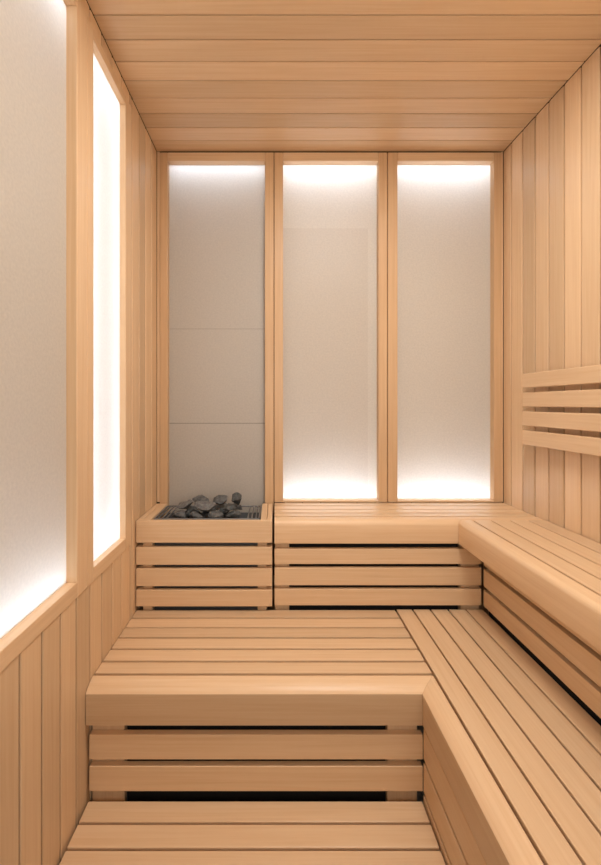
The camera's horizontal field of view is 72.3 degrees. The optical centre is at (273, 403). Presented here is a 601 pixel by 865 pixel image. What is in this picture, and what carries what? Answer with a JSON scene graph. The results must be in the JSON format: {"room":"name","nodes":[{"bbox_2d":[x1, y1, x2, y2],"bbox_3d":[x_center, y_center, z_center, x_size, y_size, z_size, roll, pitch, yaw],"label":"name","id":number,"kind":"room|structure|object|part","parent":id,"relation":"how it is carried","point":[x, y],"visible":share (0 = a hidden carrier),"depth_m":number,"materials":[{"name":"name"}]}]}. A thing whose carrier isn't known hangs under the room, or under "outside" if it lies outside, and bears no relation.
{"room":"sauna","nodes":[
{"label":"sauna","id":0,"kind":"room"},
{"bbox_2d":[0,0,159,864],"bbox_3d":[-0.610,0.115,0.725,0.050,2.790,3.150,0,0,0],"label":"wall","id":1,"kind":"structure","parent":0,"point":[45,762],"depth_m":1.23,"materials":[{"name":"brown wood"}]},
{"bbox_2d":[0,0,86,672],"bbox_3d":[-0.641,-0.318,0.486,0.124,1.775,1.570,0,0,0],"label":"backlit wall panel","id":2,"kind":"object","parent":1,"relation":"in","point":[43,43],"depth_m":1.07,"materials":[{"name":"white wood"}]},
{"bbox_3d":[-0.601,0.547,0.480,0.044,0.045,1.450,0,0,0],"label":"frame rail","id":3,"kind":"part","parent":2,"relation":"part of","materials":[{"name":"brown wood"}]},
{"bbox_3d":[-0.601,-1.188,0.480,0.044,0.035,1.450,0,0,0],"label":"frame rail","id":4,"kind":"part","parent":2,"relation":"part of","materials":[{"name":"brown wood"}]},
{"bbox_3d":[-0.601,-0.318,1.238,0.044,1.775,0.065,0,0,0],"label":"frame post","id":5,"kind":"part","parent":2,"relation":"part of","materials":[{"name":"brown wood"}]},
{"bbox_2d":[87,17,130,586],"bbox_3d":[-0.641,-0.318,1.468,0.124,1.775,0.391,0,0,0],"label":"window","id":6,"kind":"structure","parent":1,"relation":"in","point":[108,107],"depth_m":1.46,"materials":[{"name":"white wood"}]},
{"bbox_3d":[-0.601,-0.318,1.295,0.044,1.775,0.044,0,0,0],"label":"frame post","id":7,"kind":"part","parent":6,"relation":"part of","materials":[{"name":"brown wood"}]},
{"bbox_3d":[-0.601,-0.323,1.459,0.001,1.695,0.282,0,0,0],"label":"panel","id":8,"kind":"part","parent":6,"relation":"part of","materials":[{"name":"white glass"}]},
{"bbox_3d":[-0.601,-1.188,1.459,0.044,0.035,0.282,0,0,0],"label":"frame rail","id":9,"kind":"part","parent":6,"relation":"part of","materials":[{"name":"brown wood"}]},
{"bbox_3d":[-0.601,0.547,1.459,0.044,0.045,0.282,0,0,0],"label":"frame rail","id":10,"kind":"part","parent":6,"relation":"part of","materials":[{"name":"brown wood"}]},
{"bbox_3d":[-0.601,-0.318,1.632,0.044,1.775,0.064,0,0,0],"label":"frame post","id":11,"kind":"part","parent":6,"relation":"part of","materials":[{"name":"brown wood"}]},
{"bbox_2d":[86,0,600,152],"bbox_3d":[0.230,-1.285,0.725,2.030,0.050,3.150,0,0,0],"label":"ceiling","id":12,"kind":"structure","parent":0,"point":[273,76],"depth_m":1.53,"materials":[{"name":"brown wood"}]},
{"bbox_2d":[268,502,503,614],"bbox_3d":[0.280,0.115,2.160,1.830,2.790,0.220,0,0,0],"label":"wall","id":13,"kind":"structure","parent":0,"point":[481,565],"depth_m":2.05,"materials":[{"name":"brown wood"}]},
{"bbox_2d":[157,152,273,576],"bbox_3d":[-0.293,-0.199,2.103,0.582,2.122,0.126,0,0,0],"label":"wall panel","id":14,"kind":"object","parent":13,"relation":"in","point":[217,208],"depth_m":2.08,"materials":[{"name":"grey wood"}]},
{"bbox_3d":[-0.549,-0.196,2.063,0.038,2.112,0.046,0,0,0],"label":"frame post","id":15,"kind":"part","parent":14,"relation":"part of","materials":[{"name":"brown wood"}]},
{"bbox_3d":[-0.287,-1.231,2.063,0.484,0.042,0.046,0,0,0],"label":"frame rail","id":16,"kind":"part","parent":14,"relation":"part of","materials":[{"name":"brown wood"}]},
{"bbox_3d":[-0.287,-0.180,2.076,0.485,2.060,0.001,0,0,0],"label":"panel","id":17,"kind":"part","parent":14,"relation":"part of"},
{"bbox_3d":[-0.023,-0.196,2.063,0.044,2.112,0.046,0,0,0],"label":"frame post","id":18,"kind":"part","parent":14,"relation":"part of","materials":[{"name":"brown wood"}]},
{"bbox_2d":[274,152,386,501],"bbox_3d":[0.282,-0.380,2.103,0.562,1.744,0.126,0,0,0],"label":"window","id":19,"kind":"structure","parent":13,"relation":"in","point":[330,208],"depth_m":2.08,"materials":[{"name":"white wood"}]},
{"bbox_3d":[0.023,-0.381,2.063,0.044,1.742,0.046,0,0,0],"label":"frame post","id":20,"kind":"part","parent":19,"relation":"part of","materials":[{"name":"brown wood"}]},
{"bbox_3d":[0.282,0.485,2.063,0.474,0.010,0.046,0,0,0],"label":"frame rail","id":21,"kind":"part","parent":19,"relation":"part of","materials":[{"name":"brown wood"}]},
{"bbox_3d":[0.282,-1.231,2.063,0.474,0.042,0.046,0,0,0],"label":"frame rail","id":22,"kind":"part","parent":19,"relation":"part of","materials":[{"name":"brown wood"}]},
{"bbox_3d":[0.542,-0.381,2.063,0.044,1.742,0.046,0,0,0],"label":"frame post","id":23,"kind":"part","parent":19,"relation":"part of","materials":[{"name":"brown wood"}]},
{"bbox_2d":[387,152,502,501],"bbox_3d":[0.855,-0.384,2.103,0.578,1.752,0.126,0,0,0],"label":"backlit wall panel","id":24,"kind":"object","parent":13,"relation":"in","point":[444,209],"depth_m":2.08,"materials":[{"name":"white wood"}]},
{"bbox_3d":[0.591,-0.381,2.063,0.048,1.742,0.046,0,0,0],"label":"frame post","id":25,"kind":"part","parent":24,"relation":"part of","materials":[{"name":"brown wood"}]},
{"bbox_3d":[0.855,0.485,2.063,0.479,0.010,0.046,0,0,0],"label":"frame rail","id":26,"kind":"part","parent":24,"relation":"part of","materials":[{"name":"brown wood"}]},
{"bbox_3d":[0.855,-1.231,2.063,0.479,0.042,0.046,0,0,0],"label":"frame rail","id":27,"kind":"part","parent":24,"relation":"part of","materials":[{"name":"brown wood"}]},
{"bbox_3d":[1.114,-0.381,2.063,0.038,1.742,0.046,0,0,0],"label":"frame post","id":28,"kind":"part","parent":24,"relation":"part of","materials":[{"name":"brown wood"}]},
{"bbox_2d":[385,726,424,802],"bbox_3d":[0.230,1.525,0.725,2.030,0.050,3.150,0,0,0],"label":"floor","id":29,"kind":"structure","parent":0,"point":[420,794],"depth_m":1.59,"materials":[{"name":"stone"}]},
{"bbox_2d":[136,504,271,609],"bbox_3d":[-0.294,0.996,1.878,0.574,1.007,0.303,0,0,0],"label":"guard","id":30,"kind":"object","parent":29,"relation":"on","point":[149,531],"visible":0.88,"depth_m":1.73,"materials":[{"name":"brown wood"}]},
{"bbox_3d":[-0.538,1.008,1.765,0.040,0.983,0.031,0,0,0],"label":"guard post","id":31,"kind":"part","parent":30,"relation":"part of","materials":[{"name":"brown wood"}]},
{"bbox_3d":[-0.542,0.504,1.889,0.032,0.022,0.281,0,0,0],"label":"rail","id":32,"kind":"part","parent":30,"relation":"part of","materials":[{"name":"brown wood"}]},
{"bbox_3d":[-0.050,1.008,1.765,0.040,0.983,0.031,0,0,0],"label":"guard post","id":33,"kind":"part","parent":30,"relation":"part of","materials":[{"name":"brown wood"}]},
{"bbox_3d":[-0.044,0.504,1.889,0.026,0.022,0.281,0,0,0],"label":"rail","id":34,"kind":"part","parent":30,"relation":"part of","materials":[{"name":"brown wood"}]},
{"bbox_2d":[154,505,260,609],"bbox_3d":[-0.292,0.998,1.893,0.461,1.004,0.231,0,0,0],"label":"heater","id":35,"kind":"object","parent":29,"relation":"on","point":[248,515],"visible":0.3,"depth_m":1.78,"materials":[{"name":"metal"}]},
{"bbox_2d":[177,499,193,507],"bbox_3d":[-0.407,0.457,1.873,0.062,0.032,0.066,0,0,37],"label":"stone","id":36,"kind":"object","parent":35,"relation":"in","point":[184,504],"visible":1,"depth_m":1.86,"materials":[{"name":"grey stone"}]},
{"bbox_2d":[192,495,208,501],"bbox_3d":[-0.344,0.453,1.932,0.080,0.044,0.043,0,0,-22],"label":"stone","id":37,"kind":"object","parent":35,"relation":"in","point":[199,497],"visible":0.59,"depth_m":1.93,"materials":[{"name":"grey stone"}]},
{"bbox_2d":[194,501,216,509],"bbox_3d":[-0.306,0.456,1.839,0.101,0.034,0.052,0,0,-10],"label":"stone","id":38,"kind":"object","parent":35,"relation":"in","point":[203,505],"visible":1,"depth_m":1.83,"materials":[{"name":"grey stone"}]},
{"bbox_2d":[213,495,227,503],"bbox_3d":[-0.252,0.451,1.927,0.072,0.041,0.051,0,0,5],"label":"stone","id":39,"kind":"object","parent":35,"relation":"in","point":[219,499],"visible":0.89,"depth_m":1.92,"materials":[{"name":"grey stone"}]},
{"bbox_2d":[219,507,228,514],"bbox_3d":[-0.219,0.493,1.895,0.065,0.040,0.044,0,0,-40],"label":"stone","id":40,"kind":"object","parent":35,"relation":"in","point":[221,510],"visible":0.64,"depth_m":1.88,"materials":[{"name":"grey stone"}]},
{"bbox_2d":[225,510,240,517],"bbox_3d":[-0.179,0.492,1.832,0.068,0.036,0.056,0,0,24],"label":"stone","id":41,"kind":"object","parent":35,"relation":"in","point":[235,513],"visible":1,"depth_m":1.82,"materials":[{"name":"grey stone"}]},
{"bbox_2d":[223,503,235,510],"bbox_3d":[-0.202,0.464,1.837,0.056,0.029,0.052,0,0,20],"label":"stone","id":42,"kind":"object","parent":41,"relation":"on","point":[228,507],"visible":1,"depth_m":1.82,"materials":[{"name":"grey stone"}]},
{"bbox_2d":[231,492,241,504],"bbox_3d":[-0.174,0.444,1.915,0.047,0.063,0.052,0,0,0],"label":"stone","id":43,"kind":"object","parent":35,"relation":"in","point":[236,497],"visible":1,"depth_m":1.90,"materials":[{"name":"grey stone"}]},
{"label":"stone","id":44,"kind":"object","parent":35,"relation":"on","visible":0},
{"bbox_2d":[233,503,241,509],"bbox_3d":[-0.184,0.489,1.963,0.056,0.036,0.053,0,0,-31],"label":"stone","id":45,"kind":"object","parent":44,"relation":"on","point":[238,507],"visible":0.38,"depth_m":1.95,"materials":[{"name":"grey stone"}]},
{"bbox_3d":[-0.249,0.528,1.971,0.043,0.036,0.045,-13,-3,-10],"label":"stone","id":46,"kind":"object","parent":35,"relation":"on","visible":0},
{"bbox_2d":[215,503,226,509],"bbox_3d":[-0.254,0.492,1.970,0.062,0.036,0.055,0,0,6],"label":"stone","id":47,"kind":"object","parent":46,"relation":"on","point":[218,506],"visible":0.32,"depth_m":1.95,"materials":[{"name":"grey stone"}]},
{"label":"stone","id":48,"kind":"object","parent":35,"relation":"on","visible":0},
{"bbox_2d":[189,511,202,517],"bbox_3d":[-0.347,0.493,1.818,0.045,0.032,0.067,0,0,-36],"label":"stone","id":49,"kind":"object","parent":48,"relation":"on","point":[193,514],"visible":0.94,"depth_m":1.80,"materials":[{"name":"grey stone"}]},
{"label":"stone","id":50,"kind":"object","parent":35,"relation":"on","visible":0},
{"bbox_2d":[186,506,198,512],"bbox_3d":[-0.378,0.491,1.903,0.057,0.035,0.061,0,0,-14],"label":"stone","id":51,"kind":"object","parent":50,"relation":"on","point":[190,509],"visible":0.66,"depth_m":1.88,"materials":[{"name":"grey stone"}]},
{"label":"stone","id":52,"kind":"object","parent":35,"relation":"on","visible":0},
{"bbox_2d":[208,511,223,517],"bbox_3d":[-0.263,0.495,1.825,0.061,0.033,0.051,0,0,-39],"label":"stone","id":53,"kind":"object","parent":52,"relation":"on","point":[212,514],"visible":0.83,"depth_m":1.81,"materials":[{"name":"grey stone"}]},
{"bbox_2d":[59,801,445,864],"bbox_3d":[-0.058,1.367,1.068,1.038,0.264,0.416,0,0,0],"label":"step","id":54,"kind":"structure","parent":29,"relation":"on","point":[107,832],"depth_m":1.18,"materials":[{"name":"brown wood"}]},
{"bbox_2d":[86,610,431,800],"bbox_3d":[-0.034,1.187,1.506,1.098,0.624,0.473,0,0,0],"label":"bench","id":55,"kind":"object","parent":29,"relation":"on","point":[185,705],"visible":0.84,"depth_m":1.28,"materials":[{"name":"brown wood"}]},
{"bbox_3d":[-0.526,1.216,1.313,0.102,0.566,0.022,0,0,0],"label":"support post","id":56,"kind":"part","parent":55,"relation":"part of","materials":[{"name":"brown wood"}]},
{"bbox_3d":[-0.035,0.888,1.539,1.097,0.026,0.408,0,0,0],"label":"seat","id":57,"kind":"part","parent":55,"relation":"part of","materials":[{"name":"brown wood"}]},
{"bbox_3d":[0.407,1.216,1.313,0.095,0.566,0.022,0,0,0],"label":"support post","id":58,"kind":"part","parent":55,"relation":"part of","materials":[{"name":"brown wood"}]},
{"bbox_2d":[274,503,542,612],"bbox_3d":[0.572,0.995,1.879,1.140,1.010,0.307,0,0,0],"label":"bench","id":59,"kind":"object","parent":29,"relation":"on","point":[328,556],"visible":0.79,"depth_m":1.74,"materials":[{"name":"brown wood"}]},
{"bbox_3d":[0.035,1.045,1.769,0.061,0.910,0.022,0,0,0],"label":"support post","id":60,"kind":"part","parent":59,"relation":"part of","materials":[{"name":"brown wood"}]},
{"bbox_3d":[0.572,0.503,1.912,1.140,0.026,0.242,0,0,0],"label":"seat","id":61,"kind":"part","parent":59,"relation":"part of","materials":[{"name":"brown wood"}]},
{"bbox_3d":[0.840,1.045,1.769,0.079,0.910,0.022,0,0,0],"label":"support post","id":62,"kind":"part","parent":59,"relation":"part of","materials":[{"name":"brown wood"}]},
{"bbox_2d":[397,609,600,864],"bbox_3d":[0.675,1.187,0.699,0.429,0.624,2.098,0,0,0],"label":"bench","id":63,"kind":"object","parent":29,"relation":"on","point":[512,765],"visible":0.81,"depth_m":1.08,"materials":[{"name":"brown wood"}]},
{"bbox_2d":[459,520,600,725],"bbox_3d":[0.957,0.993,0.687,0.365,1.012,2.075,0,0,0],"label":"bench","id":64,"kind":"object","parent":29,"relation":"on","point":[542,578],"visible":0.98,"depth_m":1.31,"materials":[{"name":"brown wood"}]},
{"bbox_3d":[0.988,0.500,0.685,0.303,0.026,2.071,0,0,0],"label":"seat","id":65,"kind":"part","parent":64,"relation":"part of","materials":[{"name":"brown wood"}]},
{"bbox_2d":[503,45,600,543],"bbox_3d":[1.170,0.115,0.725,0.050,2.790,3.150,0,0,0],"label":"wall","id":66,"kind":"structure","parent":0,"point":[552,168],"depth_m":1.67,"materials":[{"name":"brown wood"}]},
{"bbox_2d":[522,365,600,456],"bbox_3d":[1.120,0.022,0.730,0.050,0.310,2.160,0,0,0],"label":"backrest","id":67,"kind":"object","parent":66,"relation":"attached to","point":[587,445],"visible":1,"depth_m":1.54,"materials":[{"name":"brown wood"}]},
{"label":"stone","id":68,"kind":"object","parent":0,"visible":0},
{"bbox_2d":[172,510,185,517],"bbox_3d":[-0.425,0.495,1.837,0.064,0.036,0.042,0,0,-28],"label":"stone","id":69,"kind":"object","parent":68,"relation":"on","point":[178,514],"visible":0.91,"depth_m":1.82,"materials":[{"name":"grey stone"}]},
{"label":"stone","id":70,"kind":"object","parent":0,"visible":0},
{"bbox_2d":[202,508,215,513],"bbox_3d":[-0.308,0.493,1.900,0.059,0.036,0.060,0,0,39],"label":"stone","id":71,"kind":"object","parent":70,"relation":"on","point":[213,509],"visible":0.55,"depth_m":1.88,"materials":[{"name":"grey stone"}]}
]}

